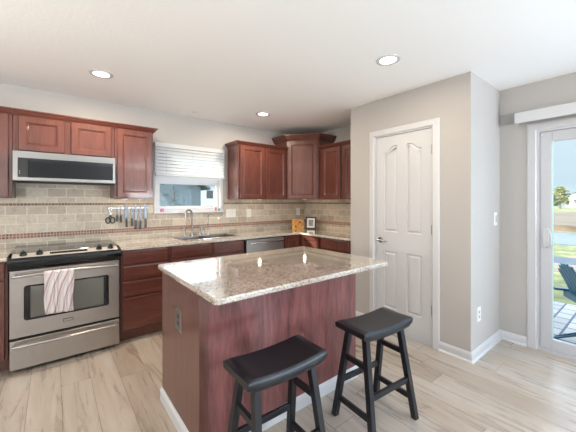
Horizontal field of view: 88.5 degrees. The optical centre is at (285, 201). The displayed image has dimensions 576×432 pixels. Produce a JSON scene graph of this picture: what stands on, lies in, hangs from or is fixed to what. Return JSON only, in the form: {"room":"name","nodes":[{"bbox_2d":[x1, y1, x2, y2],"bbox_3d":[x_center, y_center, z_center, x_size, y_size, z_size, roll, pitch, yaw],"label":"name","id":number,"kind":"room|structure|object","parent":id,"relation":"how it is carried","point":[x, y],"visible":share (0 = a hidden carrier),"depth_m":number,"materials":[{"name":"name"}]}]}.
{"room":"kitchen","nodes":[
{"label":"kitchen","id":0,"kind":"room"},
{"bbox_2d":[0,83,288,248],"bbox_3d":[-2.056,0.130,3.262,6.142,2.438,0.150,0,0,-38],"label":"wall","id":1,"kind":"structure","parent":0,"point":[172,128],"depth_m":3.51,"materials":[{"name":"grey paint"}]},
{"bbox_2d":[0,106,15,197],"bbox_3d":[-2.808,-0.412,2.352,0.962,0.768,0.347,0,0,-38],"label":"upper cabinet","id":2,"kind":"object","parent":1,"relation":"attached to","point":[7,185],"visible":0.78,"depth_m":2.51,"materials":[{"name":"brown wood"}]},
{"bbox_2d":[12,108,114,157],"bbox_3d":[-2.129,-0.615,2.886,0.764,0.362,0.347,0,0,-38],"label":"upper cabinet","id":3,"kind":"object","parent":1,"relation":"attached to","point":[34,131],"visible":0.87,"depth_m":2.74,"materials":[{"name":"brown wood"}]},
{"bbox_2d":[12,150,114,184],"bbox_3d":[-2.108,-0.300,2.860,0.756,0.258,0.392,0,0,-38],"label":"microwave","id":4,"kind":"object","parent":3,"relation":"attached to","point":[27,166],"visible":1,"depth_m":2.69,"materials":[{"name":"silver metal"}]},
{"bbox_2d":[107,207,147,208],"bbox_3d":[-1.784,0.077,3.360,0.420,0.024,0.016,0,0,-38],"label":"strip","id":5,"kind":"object","parent":1,"relation":"attached to","point":[107,207],"visible":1,"depth_m":3.32,"materials":[{"name":"silver metal"}]},
{"bbox_2d":[105,208,114,223],"bbox_3d":[-1.917,0.158,3.237,0.095,0.177,0.012,0,0,-38],"label":"scissors","id":6,"kind":"object","parent":5,"relation":"attached to","point":[111,208],"visible":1,"depth_m":3.23,"materials":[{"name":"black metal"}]},
{"bbox_2d":[124,205,127,226],"bbox_3d":[-1.790,0.166,3.334,0.040,0.257,0.016,0,0,-38],"label":"kitchen knife","id":7,"kind":"object","parent":5,"relation":"attached to","point":[125,206],"visible":1,"depth_m":3.33,"materials":[{"name":"silver metal"}]},
{"bbox_2d":[131,206,132,225],"bbox_3d":[-1.747,0.171,3.368,0.020,0.231,0.016,0,0,-38],"label":"kitchen knife","id":8,"kind":"object","parent":5,"relation":"attached to","point":[131,206],"visible":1,"depth_m":3.37,"materials":[{"name":"silver metal"}]},
{"bbox_2d":[135,205,136,228],"bbox_3d":[-1.715,0.179,3.393,0.024,0.288,0.016,0,0,-38],"label":"kitchen knife","id":9,"kind":"object","parent":5,"relation":"attached to","point":[135,205],"visible":1,"depth_m":3.40,"materials":[{"name":"silver metal"}]},
{"bbox_2d":[139,205,140,228],"bbox_3d":[-1.677,0.188,3.422,0.021,0.277,0.016,0,0,-38],"label":"kitchen knife","id":10,"kind":"object","parent":5,"relation":"attached to","point":[139,205],"visible":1,"depth_m":3.42,"materials":[{"name":"silver metal"}]},
{"bbox_2d":[144,204,146,227],"bbox_3d":[-1.631,0.173,3.459,0.034,0.279,0.016,0,0,-38],"label":"kitchen knife","id":11,"kind":"object","parent":5,"relation":"attached to","point":[145,205],"visible":1,"depth_m":3.46,"materials":[{"name":"silver metal"}]},
{"bbox_2d":[110,122,157,198],"bbox_3d":[-1.665,-0.412,3.251,0.415,0.768,0.347,0,0,-38],"label":"upper cabinet","id":12,"kind":"object","parent":1,"relation":"attached to","point":[133,144],"visible":0.94,"depth_m":3.12,"materials":[{"name":"brown wood"}]},
{"bbox_2d":[0,184,303,248],"bbox_3d":[-1.472,0.137,3.619,4.580,0.596,0.010,0,0,-38],"label":"backsplash","id":13,"kind":"structure","parent":1,"relation":"attached to","point":[38,214],"depth_m":3.18,"materials":[{"name":"tile"}]},
{"bbox_2d":[153,147,223,213],"bbox_3d":[-1.249,-0.275,3.858,0.921,0.852,0.150,0,0,-38],"label":"window","id":14,"kind":"structure","parent":1,"relation":"in","point":[218,183],"depth_m":3.82,"materials":[{"name":"white"}]},
{"bbox_2d":[154,142,224,178],"bbox_3d":[-1.198,-0.504,3.790,0.901,0.397,0.051,0,0,-38],"label":"window blind","id":15,"kind":"object","parent":14,"relation":"attached to","point":[205,172],"visible":1,"depth_m":3.76,"materials":[{"name":"white plastic"}]},
{"bbox_2d":[226,209,235,217],"bbox_3d":[-0.765,0.169,4.164,0.150,0.118,0.008,0,0,-38],"label":"light switch","id":16,"kind":"object","parent":1,"relation":"attached to","point":[229,212],"visible":1,"depth_m":4.16,"materials":[{"name":"white plastic"}]},
{"bbox_2d":[247,209,250,216],"bbox_3d":[-0.537,0.173,4.344,0.074,0.118,0.008,0,0,-38],"label":"wall outlet","id":17,"kind":"object","parent":1,"relation":"attached to","point":[248,210],"visible":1,"depth_m":4.34,"materials":[{"name":"white plastic"}]},
{"bbox_2d":[225,140,287,198],"bbox_3d":[-0.399,-0.412,4.245,0.863,0.768,0.347,0,0,-38],"label":"upper cabinet","id":18,"kind":"object","parent":1,"relation":"attached to","point":[255,170],"visible":1,"depth_m":4.08,"materials":[{"name":"brown wood"}]},
{"bbox_2d":[0,0,575,133],"bbox_3d":[0.306,-1.189,0.272,6.402,0.200,7.770,0,0,-38],"label":"ceiling","id":19,"kind":"structure","parent":0,"point":[305,64],"depth_m":2.11,"materials":[{"name":"white paint"}]},
{"bbox_2d":[89,69,112,78],"bbox_3d":[-1.573,-1.086,2.528,0.180,0.006,0.180,0,0,-38],"label":"recessed light","id":20,"kind":"object","parent":19,"relation":"in","point":[95,72],"visible":1,"depth_m":2.51,"materials":[{"name":"white glass"}]},
{"bbox_2d":[256,112,269,115],"bbox_3d":[-0.279,-1.086,3.691,0.180,0.006,0.180,0,0,-38],"label":"recessed light","id":21,"kind":"object","parent":19,"relation":"in","point":[257,113],"visible":1,"depth_m":3.68,"materials":[{"name":"white glass"}]},
{"bbox_2d":[376,54,399,65],"bbox_3d":[0.791,-1.086,2.280,0.180,0.006,0.180,0,0,-38],"label":"recessed light","id":22,"kind":"object","parent":19,"relation":"in","point":[390,59],"visible":1,"depth_m":2.27,"materials":[{"name":"white glass"}]},
{"bbox_2d":[0,331,575,431],"bbox_3d":[0.316,1.409,0.357,6.282,0.120,7.650,0,0,-38],"label":"floor","id":23,"kind":"structure","parent":0,"point":[513,387],"depth_m":2.06,"materials":[{"name":"brown wood"}]},
{"bbox_2d":[0,256,11,371],"bbox_3d":[-2.703,0.907,2.252,0.916,0.882,0.615,0,0,-38],"label":"base cabinet","id":24,"kind":"object","parent":23,"relation":"on","point":[4,274],"visible":0.53,"depth_m":2.29,"materials":[{"name":"brown wood"}]},
{"bbox_2d":[0,248,13,261],"bbox_3d":[-2.707,0.450,2.239,0.934,0.030,0.636,0,0,-38],"label":"countertop","id":25,"kind":"structure","parent":24,"relation":"on","point":[4,252],"depth_m":2.46,"materials":[{"name":"stone"}]},
{"bbox_2d":[7,240,120,371],"bbox_3d":[-2.010,0.869,2.735,0.770,0.959,0.711,0,0,-38],"label":"range","id":26,"kind":"object","parent":23,"relation":"on","point":[35,337],"visible":1,"depth_m":2.50,"materials":[{"name":"silver metal"}]},
{"bbox_2d":[43,268,73,314],"bbox_3d":[-1.849,0.735,2.418,0.200,0.352,0.046,0,0,-38],"label":"dish towel","id":27,"kind":"object","parent":26,"relation":"hanging from","point":[58,284],"visible":1,"depth_m":2.40,"materials":[{"name":"fabric"}]},
{"bbox_2d":[9,240,118,255],"bbox_3d":[-2.062,0.427,2.800,0.770,0.012,0.544,0,0,-38],"label":"cooktop","id":28,"kind":"object","parent":26,"relation":"in","point":[29,249],"depth_m":2.75,"materials":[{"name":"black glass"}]},
{"bbox_2d":[119,247,168,340],"bbox_3d":[-1.558,0.907,3.151,0.447,0.882,0.615,0,0,-38],"label":"base cabinet","id":29,"kind":"object","parent":23,"relation":"on","point":[140,278],"visible":0.58,"depth_m":2.89,"materials":[{"name":"brown wood"}]},
{"bbox_2d":[169,240,243,262],"bbox_3d":[-1.032,0.907,3.565,0.889,0.882,0.615,0,0,-38],"label":"base cabinet","id":30,"kind":"object","parent":23,"relation":"on","point":[180,253],"visible":0.26,"depth_m":3.29,"materials":[{"name":"brown wood"}]},
{"bbox_2d":[160,272,357,431],"bbox_3d":[-0.150,0.907,2.155,1.280,0.884,0.684,0,0,-38],"label":"kitchen island","id":31,"kind":"object","parent":23,"relation":"on","point":[196,391],"visible":0.52,"depth_m":1.76,"materials":[{"name":"brown wood"}]},
{"bbox_2d":[175,307,180,332],"bbox_3d":[-0.638,0.704,1.756,0.008,0.132,0.095,0,0,-38],"label":"wall outlet","id":32,"kind":"object","parent":31,"relation":"attached to","point":[177,310],"visible":1,"depth_m":1.75,"materials":[{"name":"grey plastic"}]},
{"bbox_2d":[158,246,387,304],"bbox_3d":[-0.064,0.450,2.087,1.354,0.030,0.934,0,0,-38],"label":"island countertop","id":33,"kind":"structure","parent":31,"relation":"on","point":[221,280],"depth_m":1.86,"materials":[{"name":"stone"}]},
{"bbox_2d":[244,236,283,253],"bbox_3d":[-0.420,0.907,3.995,0.596,0.878,0.678,0,0,-38],"label":"dishwasher","id":34,"kind":"object","parent":23,"relation":"on","point":[269,243],"visible":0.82,"depth_m":3.75,"materials":[{"name":"silver metal"}]},
{"bbox_2d":[223,334,327,431],"bbox_3d":[-0.041,1.042,1.421,0.450,0.611,0.334,0,0,-37],"label":"bar stool","id":35,"kind":"object","parent":23,"relation":"on","point":[254,372],"visible":1,"depth_m":1.39,"materials":[{"name":"black wood"}]},
{"bbox_2d":[282,235,319,248],"bbox_3d":[0.268,0.907,4.349,0.916,0.882,0.988,0,0,-38],"label":"base cabinet","id":36,"kind":"object","parent":23,"relation":"on","point":[290,241],"visible":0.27,"depth_m":4.04,"materials":[{"name":"brown wood"}]},
{"bbox_2d":[113,227,350,250],"bbox_3d":[-0.342,0.450,3.555,2.863,0.030,1.489,0,0,-38],"label":"countertop","id":37,"kind":"structure","parent":36,"relation":"on","point":[144,243],"depth_m":3.54,"materials":[{"name":"stone"}]},
{"bbox_2d":[184,209,194,235],"bbox_3d":[-1.202,0.265,3.692,0.056,0.340,0.156,0,0,29],"label":"kitchen faucet","id":38,"kind":"object","parent":37,"relation":"on","point":[187,210],"visible":0.97,"depth_m":3.72,"materials":[{"name":"silver metal"}]},
{"bbox_2d":[173,233,238,240],"bbox_3d":[-0.962,0.527,3.625,0.706,0.195,0.406,0,0,-38],"label":"sink","id":39,"kind":"object","parent":37,"relation":"in","point":[220,235],"visible":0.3,"depth_m":3.71,"materials":[{"name":"silver metal"}]},
{"bbox_2d":[177,235,208,239],"bbox_3d":[-1.098,0.529,3.518,0.305,0.191,0.350,0,0,-38],"label":"basin","id":40,"kind":"object","parent":39,"relation":"in","point":[193,237],"depth_m":3.65,"materials":[{"name":"silver metal"}]},
{"bbox_2d":[202,234,234,237],"bbox_3d":[-0.833,0.529,3.727,0.320,0.191,0.350,0,0,-38],"label":"basin","id":41,"kind":"object","parent":39,"relation":"in","point":[206,235],"depth_m":3.84,"materials":[{"name":"silver metal"}]},
{"bbox_2d":[292,219,303,228],"bbox_3d":[0.202,0.360,4.703,0.215,0.150,0.038,0,0,-30],"label":"picture frame","id":42,"kind":"object","parent":37,"relation":"on","point":[296,223],"visible":1,"depth_m":4.70,"materials":[{"name":"orange"}]},
{"bbox_2d":[305,217,315,228],"bbox_3d":[0.401,0.340,4.639,0.165,0.189,0.045,0,0,14],"label":"picture frame","id":43,"kind":"object","parent":37,"relation":"on","point":[310,221],"visible":0.88,"depth_m":4.64,"materials":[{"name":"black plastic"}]},
{"bbox_2d":[320,237,350,253],"bbox_3d":[0.840,0.907,3.853,0.630,0.882,0.494,0,0,-38],"label":"base cabinet","id":44,"kind":"object","parent":23,"relation":"on","point":[341,246],"visible":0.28,"depth_m":3.63,"materials":[{"name":"brown wood"}]},
{"bbox_2d":[331,307,418,431],"bbox_3d":[0.560,1.042,1.854,0.450,0.611,0.334,0,0,-34],"label":"bar stool","id":45,"kind":"object","parent":23,"relation":"on","point":[378,324],"visible":1,"depth_m":1.82,"materials":[{"name":"black wood"}]},
{"bbox_2d":[315,126,350,231],"bbox_3d":[0.884,0.130,4.522,0.242,2.438,1.500,0,0,-38],"label":"wall","id":46,"kind":"structure","parent":0,"point":[343,134],"depth_m":4.39,"materials":[{"name":"grey paint"}]},
{"bbox_2d":[272,133,336,199],"bbox_3d":[0.280,-0.506,4.538,0.685,0.956,0.725,0,0,-38],"label":"upper cabinet","id":47,"kind":"object","parent":46,"relation":"attached to","point":[303,151],"visible":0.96,"depth_m":4.35,"materials":[{"name":"brown wood"}]},
{"bbox_2d":[304,199,350,230],"bbox_3d":[0.787,0.203,4.441,0.010,0.462,1.492,0,0,-38],"label":"backsplash","id":48,"kind":"structure","parent":46,"relation":"attached to","point":[333,214],"depth_m":4.55,"materials":[{"name":"tile"}]},
{"bbox_2d":[317,140,350,198],"bbox_3d":[0.853,-0.412,4.075,0.338,0.768,0.829,0,0,-38],"label":"upper cabinet","id":49,"kind":"object","parent":46,"relation":"attached to","point":[334,158],"visible":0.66,"depth_m":4.06,"materials":[{"name":"brown wood"}]},
{"bbox_2d":[351,71,475,351],"bbox_3d":[1.403,0.130,3.168,0.615,2.438,1.272,0,0,-38],"label":"wall","id":50,"kind":"structure","parent":0,"point":[453,99],"depth_m":2.62,"materials":[{"name":"grey paint"}]},
{"bbox_2d":[376,128,431,344],"bbox_3d":[1.167,0.328,2.969,0.097,2.018,0.614,0,0,-38],"label":"door","id":51,"kind":"structure","parent":50,"relation":"in","point":[403,161],"depth_m":2.94,"materials":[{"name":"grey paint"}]},
{"bbox_2d":[369,117,439,349],"bbox_3d":[1.202,0.295,3.003,0.126,2.108,0.757,0,0,-38],"label":"trim","id":52,"kind":"structure","parent":50,"relation":"attached to","point":[434,123],"depth_m":2.72,"materials":[{"name":"white wood"}]},
{"bbox_2d":[476,75,499,347],"bbox_3d":[1.901,0.130,2.820,0.747,2.438,0.110,0,0,-38],"label":"wall","id":53,"kind":"structure","parent":0,"point":[487,96],"depth_m":2.70,"materials":[{"name":"grey paint"}]},
{"bbox_2d":[477,306,480,321],"bbox_3d":[1.691,0.987,2.579,0.078,0.124,0.008,0,0,-38],"label":"wall outlet","id":54,"kind":"object","parent":53,"relation":"attached to","point":[478,308],"visible":1,"depth_m":2.57,"materials":[{"name":"white plastic"}]},
{"bbox_2d":[438,330,526,363],"bbox_3d":[1.813,1.308,2.708,0.836,0.083,0.278,0,0,-24],"label":"baseboard","id":55,"kind":"structure","parent":53,"relation":"attached to","point":[481,350],"depth_m":2.64,"materials":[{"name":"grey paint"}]},
{"bbox_2d":[494,212,496,224],"bbox_3d":[2.021,0.169,2.839,0.078,0.124,0.008,0,0,-38],"label":"light switch","id":56,"kind":"object","parent":53,"relation":"attached to","point":[495,213],"visible":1,"depth_m":2.83,"materials":[{"name":"white plastic"}]},
{"bbox_2d":[500,72,575,336],"bbox_3d":[3.634,0.130,1.105,0.140,2.438,4.728,0,0,-38],"label":"wall","id":57,"kind":"structure","parent":0,"point":[559,90],"depth_m":2.81,"materials":[{"name":"grey paint"}]},
{"bbox_2d":[500,113,514,125],"bbox_3d":[2.154,-0.793,2.865,0.011,0.100,0.124,0,0,-38],"label":"board","id":58,"kind":"object","parent":57,"relation":"attached to","point":[506,119],"visible":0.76,"depth_m":2.86,"materials":[{"name":"grey"}]},
{"bbox_2d":[514,102,575,124],"bbox_3d":[2.844,-0.767,1.913,0.100,0.096,2.195,0,0,-38],"label":"valance","id":59,"kind":"object","parent":57,"relation":"attached to","point":[569,108],"visible":1,"depth_m":2.57,"materials":[{"name":"grey paint"}]},
{"bbox_2d":[527,116,575,348],"bbox_3d":[2.857,0.316,1.968,0.016,2.067,1.989,0,0,-38],"label":"trim","id":60,"kind":"structure","parent":57,"relation":"attached to","point":[532,128],"depth_m":2.71,"materials":[{"name":"grey paint"}]},
{"bbox_2d":[537,125,575,360],"bbox_3d":[2.903,0.351,2.004,0.178,1.995,1.845,0,0,-38],"label":"door","id":61,"kind":"structure","parent":57,"relation":"in","point":[545,137],"depth_m":2.66,"materials":[{"name":"grey plastic"}]},
{"label":"outside","id":62,"kind":"structure","parent":0,"visible":0},
{"bbox_2d":[553,206,575,304],"bbox_3d":[43.083,1.699,44.992,116.108,0.300,130.000,0,0,-38],"label":"lawn","id":63,"kind":"structure","parent":62,"point":[568,251],"depth_m":8.44,"materials":[{"name":"green plant"}]},
{"bbox_2d":[185,165,214,205],"bbox_3d":[-7.525,-1.111,30.663,8.200,5.320,8.800,0,0,-38],"label":"house","id":64,"kind":"structure","parent":63,"relation":"on","point":[207,196],"depth_m":26.21,"materials":[{"name":"white"}]},
{"bbox_2d":[553,186,570,208],"bbox_3d":[55.617,-0.798,60.129,3.872,4.704,3.840,0,0,-38],"label":"tree","id":65,"kind":"object","parent":63,"relation":"on","point":[559,192],"visible":0.93,"depth_m":59.47,"materials":[{"name":"green plant"}]},
{"bbox_2d":[553,301,575,344],"bbox_3d":[4.405,1.539,2.202,2.408,0.020,6.500,0,0,-38],"label":"patio","id":66,"kind":"structure","parent":63,"relation":"on","point":[564,315],"depth_m":3.79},
{"bbox_2d":[553,263,575,338],"bbox_3d":[3.288,1.089,2.921,0.910,0.879,0.800,0,0,22],"label":"chair","id":67,"kind":"object","parent":66,"relation":"on","point":[567,272],"visible":0.94,"depth_m":3.18,"materials":[{"name":"blue plastic"}]},
{"bbox_2d":[553,212,575,231],"bbox_3d":[17.533,1.399,31.467,25.000,0.300,100.300,0,0,-38],"label":"bank","id":68,"kind":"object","parent":63,"relation":"on","point":[562,221],"visible":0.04,"depth_m":18.21,"materials":[{"name":"beige sand"}]},
{"bbox_2d":[553,231,575,245],"bbox_3d":[5.319,1.539,21.869,8.228,0.020,100.300,0,0,-38],"label":"pond","id":69,"kind":"structure","parent":63,"relation":"on","point":[561,238],"depth_m":12.13,"materials":[{"name":"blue liquid"}]},
{"bbox_2d":[553,256,575,264],"bbox_3d":[-0.262,1.543,17.293,1.100,0.012,100.000,0,0,-38],"label":"walkway","id":70,"kind":"structure","parent":63,"relation":"on","point":[572,261],"depth_m":7.67,"materials":[{"name":"grey concrete"}]},
{"bbox_2d":[553,262,575,271],"bbox_3d":[-1.186,1.543,16.567,1.150,0.012,100.000,0,0,-38],"label":"lawn edge","id":71,"kind":"structure","parent":63,"relation":"on","point":[555,265],"depth_m":6.96,"materials":[{"name":"white concrete"}]},
{"bbox_2d":[566,192,575,206],"bbox_3d":[82.097,-0.911,80.267,9.300,4.920,8.300,0,0,-38],"label":"house","id":72,"kind":"structure","parent":63,"relation":"on","point":[572,198],"depth_m":79.55,"materials":[{"name":"grey"}]},
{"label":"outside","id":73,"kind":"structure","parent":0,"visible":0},
{"bbox_3d":[-46.274,1.699,13.036,63.882,0.300,69.840,0,0,-38],"label":"lawn","id":74,"kind":"structure","parent":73,"visible":0},
{"bbox_2d":[162,184,191,205],"bbox_3d":[-1.754,0.579,4.641,0.675,1.940,0.552,0,0,22],"label":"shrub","id":75,"kind":"object","parent":74,"relation":"on","point":[162,184],"visible":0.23,"depth_m":4.67,"materials":[{"name":"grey plant"}]},
{"bbox_2d":[159,153,210,205],"bbox_3d":[-10.181,-1.061,17.130,8.500,5.220,8.800,0,0,-38],"label":"house","id":76,"kind":"structure","parent":74,"relation":"on","point":[194,198],"depth_m":15.70,"materials":[{"name":"blue"}]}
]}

